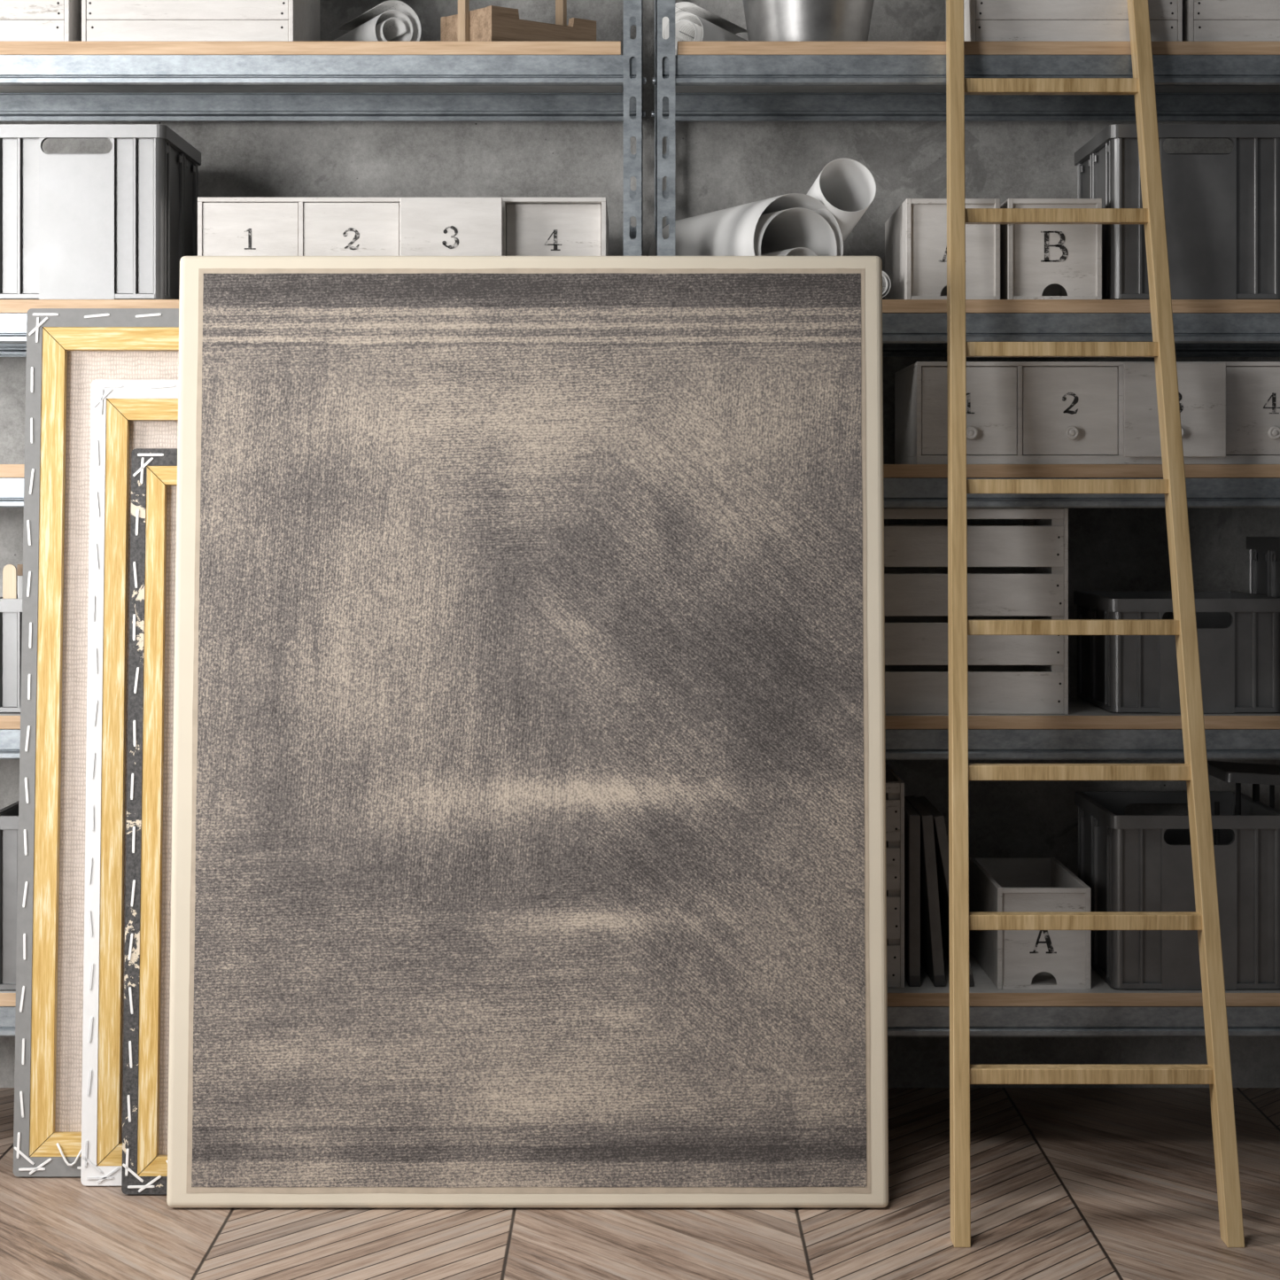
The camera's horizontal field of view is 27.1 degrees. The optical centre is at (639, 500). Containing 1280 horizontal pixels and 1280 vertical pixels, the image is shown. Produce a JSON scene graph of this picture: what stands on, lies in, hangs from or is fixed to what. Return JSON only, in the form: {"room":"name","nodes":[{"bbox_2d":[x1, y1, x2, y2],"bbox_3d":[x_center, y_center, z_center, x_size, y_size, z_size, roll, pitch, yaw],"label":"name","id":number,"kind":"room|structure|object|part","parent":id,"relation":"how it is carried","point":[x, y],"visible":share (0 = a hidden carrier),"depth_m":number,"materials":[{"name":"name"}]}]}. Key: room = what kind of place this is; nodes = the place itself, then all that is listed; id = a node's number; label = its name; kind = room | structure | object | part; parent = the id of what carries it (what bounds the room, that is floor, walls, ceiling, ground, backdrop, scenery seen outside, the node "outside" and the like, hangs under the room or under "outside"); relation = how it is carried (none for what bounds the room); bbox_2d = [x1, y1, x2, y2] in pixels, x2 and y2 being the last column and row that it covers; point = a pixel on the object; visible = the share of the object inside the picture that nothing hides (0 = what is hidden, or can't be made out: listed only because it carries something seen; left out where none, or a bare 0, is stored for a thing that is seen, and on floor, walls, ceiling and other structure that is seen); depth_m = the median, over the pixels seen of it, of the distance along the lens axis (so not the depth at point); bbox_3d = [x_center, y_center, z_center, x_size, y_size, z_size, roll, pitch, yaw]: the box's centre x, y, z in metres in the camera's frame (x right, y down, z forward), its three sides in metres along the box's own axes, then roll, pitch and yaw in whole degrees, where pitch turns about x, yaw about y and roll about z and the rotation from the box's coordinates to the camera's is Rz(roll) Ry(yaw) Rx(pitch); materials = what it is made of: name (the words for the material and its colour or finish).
{"room":"art studio","nodes":[
{"label":"art studio","id":0,"kind":"room"},
{"bbox_2d":[0,1087,1279,1279],"bbox_3d":[0.000,1.246,1.024,10.000,0.040,9.047,0,0,0],"label":"floor","id":1,"kind":"structure","parent":0,"point":[1067,1183],"depth_m":4.50,"materials":[{"name":"brown wood"}]},
{"bbox_2d":[13,308,178,1176],"bbox_3d":[-0.575,0.435,4.878,1.120,1.581,0.154,0,0,0],"label":"canvas","id":2,"kind":"object","parent":1,"relation":"on","point":[68,349],"visible":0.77,"depth_m":4.88,"materials":[{"name":"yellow wood"}]},
{"bbox_2d":[80,380,178,1186],"bbox_3d":[-0.508,0.503,4.805,0.980,1.445,0.131,0,0,0],"label":"canvas","id":3,"kind":"object","parent":1,"relation":"on","point":[127,415],"visible":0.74,"depth_m":4.80,"materials":[{"name":"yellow wood"}]},
{"bbox_2d":[121,448,177,1194],"bbox_3d":[-0.464,0.566,4.746,0.900,1.319,0.134,0,0,0],"label":"canvas","id":4,"kind":"object","parent":1,"relation":"on","point":[153,470],"visible":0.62,"depth_m":4.74,"materials":[{"name":"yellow wood"}]},
{"bbox_2d":[0,0,646,1037],"bbox_3d":[-0.828,0.001,5.216,1.679,2.450,0.508,0,0,0],"label":"shelving unit","id":5,"kind":"object","parent":1,"relation":"on","point":[40,81],"visible":0.22,"depth_m":4.97,"materials":[{"name":"metal"}]},
{"bbox_2d":[0,800,18,990],"bbox_3d":[-1.057,0.756,5.194,0.335,0.328,0.425,0,0,0],"label":"crate","id":6,"kind":"object","parent":5,"relation":"on","point":[9,815],"visible":0.04,"depth_m":5.00,"materials":[{"name":"grey plastic"}]},
{"bbox_2d":[0,594,22,713],"bbox_3d":[-1.064,0.293,5.223,0.335,0.216,0.425,0,0,0],"label":"crate","id":7,"kind":"object","parent":5,"relation":"on","point":[11,609],"visible":0.09,"depth_m":5.03,"materials":[{"name":"grey plastic"}]},
{"bbox_2d":[2,564,16,598],"bbox_3d":[-1.200,0.259,5.063,0.026,0.275,0.006,0,0,0],"label":"wooden stick","id":8,"kind":"object","parent":7,"relation":"in","point":[10,570],"visible":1,"depth_m":5.06,"materials":[{"name":"beige wood"}]},
{"bbox_2d":[16,564,23,598],"bbox_3d":[-1.187,0.260,5.124,0.026,0.273,0.009,0,0,0],"label":"stick","id":9,"kind":"object","parent":7,"relation":"in","point":[19,567],"visible":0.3,"depth_m":5.12,"materials":[{"name":"white wood"}]},
{"bbox_2d":[0,0,81,41],"bbox_3d":[-1.269,-0.994,5.192,0.397,0.270,0.420,0,0,0],"label":"box","id":10,"kind":"object","parent":5,"relation":"on","point":[20,20],"visible":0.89,"depth_m":4.98,"materials":[{"name":"white paint"}]},
{"bbox_2d":[0,124,201,299],"bbox_3d":[-1.057,-0.541,5.194,0.335,0.328,0.425,0,0,0],"label":"crate","id":11,"kind":"object","parent":5,"relation":"on","point":[120,223],"visible":0.8,"depth_m":4.99,"materials":[{"name":"grey plastic"}]},
{"bbox_3d":[-1.057,-0.530,4.992,0.141,0.304,0.011,0,0,0],"label":"grip panel","id":12,"kind":"part","parent":11,"relation":"part of","materials":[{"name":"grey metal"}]},
{"bbox_2d":[81,0,319,41],"bbox_3d":[-0.849,-0.994,5.192,0.397,0.270,0.420,0,0,0],"label":"box","id":13,"kind":"object","parent":5,"relation":"on","point":[102,20],"visible":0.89,"depth_m":4.98,"materials":[{"name":"white paint"}]},
{"bbox_2d":[329,0,421,41],"bbox_3d":[-0.538,-0.916,5.312,0.097,0.107,0.311,0,-2,-26],"label":"paper roll","id":14,"kind":"object","parent":5,"relation":"on","point":[391,20],"visible":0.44,"depth_m":5.21,"materials":[{"name":"white paper"}]},
{"bbox_2d":[197,197,608,255],"bbox_3d":[-0.447,-0.472,5.166,0.766,0.192,0.491,0,0,0],"label":"drawer box","id":15,"kind":"object","parent":5,"relation":"on","point":[226,226],"visible":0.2,"depth_m":4.99,"materials":[{"name":"white paint"}]},
{"bbox_3d":[-0.731,-0.476,5.171,0.178,0.165,0.372,0,0,0],"label":"drawer","id":16,"kind":"part","parent":15,"relation":"part of","materials":[{"name":"white paint"}]},
{"bbox_3d":[-0.541,-0.476,5.171,0.178,0.165,0.372,0,0,0],"label":"drawer","id":17,"kind":"part","parent":15,"relation":"part of","materials":[{"name":"white paint"}]},
{"bbox_3d":[-0.352,-0.477,5.134,0.190,0.175,0.372,0,0,0],"label":"drawer","id":18,"kind":"part","parent":15,"relation":"part of","materials":[{"name":"white paint"}]},
{"bbox_3d":[-0.162,-0.476,5.193,0.178,0.165,0.372,0,0,0],"label":"drawer","id":19,"kind":"part","parent":15,"relation":"part of","materials":[{"name":"white paint"}]},
{"bbox_2d":[440,0,596,41],"bbox_3d":[-0.240,-0.984,5.172,0.266,0.250,0.165,0,0,-40],"label":"wooden caddy","id":20,"kind":"object","parent":5,"relation":"on","point":[492,23],"visible":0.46,"depth_m":5.09,"materials":[{"name":"brown wood"}]},
{"bbox_3d":[-0.338,-0.974,5.090,0.011,0.230,0.024,0,0,-40],"label":"handle post","id":21,"kind":"part","parent":20,"relation":"part of","materials":[{"name":"brown wood"}]},
{"bbox_3d":[-0.156,-0.980,5.243,0.011,0.219,0.024,0,0,-40],"label":"handle post","id":22,"kind":"part","parent":20,"relation":"part of","materials":[{"name":"brown wood"}]},
{"bbox_3d":[-0.013,0.001,5.452,0.036,2.450,0.035,0,0,0],"label":"upright post","id":23,"kind":"part","parent":5,"relation":"part of","materials":[{"name":"metal"}]},
{"bbox_3d":[-0.013,0.001,4.979,0.036,2.450,0.035,0,0,0],"label":"upright post","id":24,"kind":"part","parent":5,"relation":"part of","materials":[{"name":"metal"}]},
{"bbox_2d":[166,256,888,1207],"bbox_3d":[-0.194,0.395,4.671,1.249,1.660,0.167,0,0,0],"label":"framed canvas","id":25,"kind":"object","parent":1,"relation":"on","point":[528,810],"visible":1,"depth_m":4.65,"materials":[{"name":"fabric"}]},
{"bbox_2d":[651,0,1279,1037],"bbox_3d":[0.875,0.001,5.216,1.704,2.450,0.508,0,0,0],"label":"shelving unit","id":26,"kind":"object","parent":1,"relation":"on","point":[704,81],"visible":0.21,"depth_m":4.97,"materials":[{"name":"metal"}]},
{"bbox_3d":[0.048,0.001,5.452,0.036,2.450,0.035,0,0,0],"label":"upright post","id":27,"kind":"part","parent":26,"relation":"part of","materials":[{"name":"metal"}]},
{"bbox_3d":[0.048,0.001,4.979,0.036,2.450,0.035,0,0,0],"label":"upright post","id":28,"kind":"part","parent":26,"relation":"part of","materials":[{"name":"metal"}]},
{"bbox_2d":[662,1,748,54],"bbox_3d":[0.142,-0.912,5.317,0.100,0.110,0.317,0,-1,24],"label":"paper roll","id":29,"kind":"object","parent":26,"relation":"on","point":[693,22],"visible":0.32,"depth_m":5.22,"materials":[{"name":"white paper"}]},
{"bbox_2d":[648,193,843,255],"bbox_3d":[0.200,-0.479,5.214,0.192,0.196,0.473,0,0,-25],"label":"paper roll","id":30,"kind":"object","parent":26,"relation":"on","point":[787,224],"visible":0.37,"depth_m":5.09,"materials":[{"name":"white paper"}]},
{"bbox_2d":[806,158,876,241],"bbox_3d":[0.338,-0.517,5.265,0.112,0.267,0.518,0,0,-13],"label":"paper roll","id":31,"kind":"object","parent":30,"relation":"on","point":[846,187],"visible":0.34,"depth_m":5.09,"materials":[{"name":"white paper"}]},
{"bbox_2d":[742,0,874,41],"bbox_3d":[0.329,-1.068,5.200,0.318,0.418,0.314,0,0,0],"label":"metal bucket","id":32,"kind":"object","parent":26,"relation":"on","point":[766,20],"visible":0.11,"depth_m":5.10,"materials":[{"name":"metal"}]},
{"bbox_2d":[882,271,891,297],"bbox_3d":[0.438,-0.409,5.125,0.053,0.056,0.250,0,1,-3],"label":"paper roll","id":33,"kind":"object","parent":26,"relation":"on","point":[886,281],"visible":0.13,"depth_m":5.01,"materials":[{"name":"white paper"}]},
{"bbox_2d":[885,763,904,987],"bbox_3d":[0.289,0.727,5.220,0.420,0.388,0.400,0,0,0],"label":"crate","id":34,"kind":"object","parent":26,"relation":"on","point":[895,786],"visible":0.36,"depth_m":5.02,"materials":[{"name":"white paint"}]},
{"bbox_2d":[904,798,920,986],"bbox_3d":[0.520,0.758,5.200,0.022,0.325,0.341,0,0,0],"label":"book","id":35,"kind":"object","parent":26,"relation":"on","point":[911,817],"visible":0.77,"depth_m":5.03,"materials":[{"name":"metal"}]},
{"bbox_2d":[904,795,946,986],"bbox_3d":[0.556,0.758,5.200,0.045,0.325,0.341,0,0,0],"label":"book","id":36,"kind":"object","parent":26,"relation":"on","point":[931,942],"visible":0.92,"depth_m":5.03,"materials":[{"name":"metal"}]},
{"bbox_2d":[884,198,1000,299],"bbox_3d":[0.587,-0.471,5.197,0.176,0.190,0.430,0,0,0],"label":"box","id":37,"kind":"object","parent":26,"relation":"on","point":[916,233],"visible":0.62,"depth_m":4.99,"materials":[{"name":"white paint"}]},
{"bbox_3d":[0.587,-0.470,4.993,0.157,0.173,0.005,0,0,0],"label":"panel","id":38,"kind":"part","parent":37,"relation":"part of","materials":[{"name":"white paint"}]},
{"bbox_2d":[915,796,974,985],"bbox_3d":[0.595,0.759,5.200,0.076,0.324,0.341,0,0,0],"label":"book","id":39,"kind":"object","parent":26,"relation":"on","point":[941,838],"visible":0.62,"depth_m":5.09,"materials":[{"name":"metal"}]},
{"bbox_2d":[884,507,1068,714],"bbox_3d":[0.596,0.209,5.200,0.420,0.388,0.400,0,0,0],"label":"crate","id":40,"kind":"object","parent":26,"relation":"on","point":[1007,674],"visible":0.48,"depth_m":5.00,"materials":[{"name":"white paint"}]},
{"bbox_3d":[0.596,0.209,5.200,0.420,0.388,0.400,0,0,0],"label":"crate frame","id":41,"kind":"part","parent":40,"relation":"part of","materials":[{"name":"white paint"}]},
{"bbox_2d":[969,857,1091,989],"bbox_3d":[0.762,0.826,5.225,0.176,0.190,0.430,0,0,0],"label":"box","id":42,"kind":"object","parent":26,"relation":"on","point":[1012,959],"visible":0.93,"depth_m":5.02,"materials":[{"name":"white paint"}]},
{"bbox_3d":[0.762,0.827,5.021,0.157,0.173,0.005,0,0,0],"label":"panel","id":43,"kind":"part","parent":42,"relation":"part of","materials":[{"name":"white paint"}]},
{"bbox_2d":[1000,198,1101,299],"bbox_3d":[0.778,-0.471,5.197,0.176,0.190,0.430,0,0,0],"label":"box","id":44,"kind":"object","parent":26,"relation":"on","point":[1038,261],"visible":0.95,"depth_m":4.99,"materials":[{"name":"white paint"}]},
{"bbox_2d":[945,0,1182,41],"bbox_3d":[0.819,-0.994,5.192,0.397,0.270,0.420,0,0,0],"label":"box","id":45,"kind":"object","parent":26,"relation":"on","point":[984,20],"visible":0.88,"depth_m":4.98,"materials":[{"name":"white paint"}]},
{"bbox_2d":[894,361,1279,464],"bbox_3d":[0.902,-0.164,5.166,0.766,0.192,0.491,0,0,0],"label":"drawer box","id":46,"kind":"object","parent":26,"relation":"on","point":[1018,412],"visible":0.75,"depth_m":4.99,"materials":[{"name":"white paint"}]},
{"bbox_3d":[0.618,-0.168,5.171,0.178,0.165,0.372,0,0,0],"label":"drawer","id":47,"kind":"part","parent":46,"relation":"part of","materials":[{"name":"white paint"}]},
{"bbox_3d":[0.618,-0.126,4.971,0.026,0.026,0.027,0,0,0],"label":"knob","id":48,"kind":"part","parent":46,"relation":"part of","materials":[{"name":"white paint"}]},
{"bbox_3d":[0.807,-0.168,5.171,0.178,0.165,0.372,0,0,0],"label":"drawer","id":49,"kind":"part","parent":46,"relation":"part of","materials":[{"name":"white paint"}]},
{"bbox_3d":[0.807,-0.126,4.971,0.026,0.026,0.027,0,0,0],"label":"knob","id":50,"kind":"part","parent":46,"relation":"part of","materials":[{"name":"white paint"}]},
{"bbox_3d":[0.997,-0.169,5.134,0.190,0.175,0.372,0,0,0],"label":"drawer","id":51,"kind":"part","parent":46,"relation":"part of","materials":[{"name":"white paint"}]},
{"bbox_3d":[0.997,-0.126,4.934,0.026,0.026,0.027,0,0,0],"label":"knob","id":52,"kind":"part","parent":46,"relation":"part of","materials":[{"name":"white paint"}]},
{"bbox_3d":[1.186,-0.168,5.171,0.178,0.165,0.372,0,0,0],"label":"drawer","id":53,"kind":"part","parent":46,"relation":"part of","materials":[{"name":"white paint"}]},
{"bbox_3d":[1.186,-0.126,4.971,0.026,0.026,0.027,0,0,0],"label":"knob","id":54,"kind":"part","parent":46,"relation":"part of","materials":[{"name":"white paint"}]},
{"bbox_2d":[1073,590,1279,713],"bbox_3d":[1.052,0.293,5.223,0.335,0.216,0.425,0,0,0],"label":"crate","id":55,"kind":"object","parent":26,"relation":"on","point":[1238,632],"visible":0.92,"depth_m":5.03,"materials":[{"name":"grey plastic"}]},
{"bbox_3d":[1.052,0.305,5.020,0.141,0.192,0.011,0,0,0],"label":"grip panel","id":56,"kind":"part","parent":55,"relation":"part of","materials":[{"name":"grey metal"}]},
{"bbox_2d":[1246,536,1279,597],"bbox_3d":[1.397,0.237,5.194,0.335,0.328,0.425,0,0,0],"label":"crate","id":57,"kind":"object","parent":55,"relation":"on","point":[1264,552],"visible":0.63,"depth_m":5.28,"materials":[{"name":"grey plastic"}]},
{"bbox_2d":[1074,124,1279,299],"bbox_3d":[1.048,-0.541,5.194,0.335,0.328,0.425,0,0,0],"label":"crate","id":58,"kind":"object","parent":26,"relation":"on","point":[1222,210],"visible":0.71,"depth_m":4.99,"materials":[{"name":"grey plastic"}]},
{"bbox_3d":[1.048,-0.530,4.992,0.141,0.304,0.011,0,0,0],"label":"grip panel","id":59,"kind":"part","parent":58,"relation":"part of","materials":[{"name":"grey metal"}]},
{"bbox_2d":[1075,791,1279,989],"bbox_3d":[1.051,0.756,5.202,0.335,0.328,0.425,0,0,0],"label":"crate","id":60,"kind":"object","parent":26,"relation":"on","point":[1128,863],"visible":0.9,"depth_m":5.01,"materials":[{"name":"grey plastic"}]},
{"bbox_3d":[1.051,0.767,5.000,0.141,0.304,0.011,0,0,0],"label":"grip panel","id":61,"kind":"part","parent":60,"relation":"part of","materials":[{"name":"grey metal"}]},
{"bbox_2d":[1235,783,1241,814],"bbox_3d":[1.166,0.732,5.180,0.010,0.365,0.010,0,0,0],"label":"metal rod","id":62,"kind":"object","parent":60,"relation":"in","point":[1237,785],"visible":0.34,"depth_m":5.18,"materials":[{"name":"metal"}]},
{"bbox_2d":[1207,760,1279,785],"bbox_3d":[1.301,0.545,5.250,0.338,0.040,0.222,0,0,0],"label":"lid","id":63,"kind":"object","parent":60,"relation":"on","point":[1227,771],"visible":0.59,"depth_m":5.17,"materials":[{"name":"grey plastic"}]},
{"bbox_3d":[1.302,0.536,5.250,0.335,0.004,0.220,3,0,0],"label":"lid","id":64,"kind":"part","parent":63,"relation":"part of","materials":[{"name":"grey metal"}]},
{"bbox_2d":[1252,783,1259,801],"bbox_3d":[1.215,0.733,5.240,0.014,0.363,0.014,0,0,0],"label":"metal rod","id":65,"kind":"object","parent":60,"relation":"in","point":[1255,787],"visible":0.02,"depth_m":5.23,"materials":[{"name":"metal"}]},
{"bbox_2d":[1269,784,1274,808],"bbox_3d":[1.230,0.734,5.170,0.010,0.361,0.010,0,0,0],"label":"metal rod","id":66,"kind":"object","parent":60,"relation":"in","point":[1271,787],"visible":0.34,"depth_m":5.17,"materials":[{"name":"metal"}]},
{"bbox_2d":[1182,0,1279,41],"bbox_3d":[1.228,-0.994,5.192,0.397,0.270,0.420,0,0,0],"label":"box","id":67,"kind":"object","parent":26,"relation":"on","point":[1203,20],"visible":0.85,"depth_m":4.98,"materials":[{"name":"white paint"}]},
{"bbox_2d":[946,0,1244,1247],"bbox_3d":[0.754,0.134,4.675,0.478,2.185,0.628,0,0,0],"label":"wooden ladder","id":68,"kind":"object","parent":1,"relation":"on","point":[1206,919],"visible":1,"depth_m":4.63,"materials":[{"name":"brown wood"}]},
{"bbox_2d":[0,0,1279,1087],"bbox_3d":[0.000,-0.454,5.607,10.000,3.440,0.120,0,0,0],"label":"wall","id":69,"kind":"structure","parent":0,"point":[719,165],"depth_m":5.55,"materials":[{"name":"concrete"}]}
]}

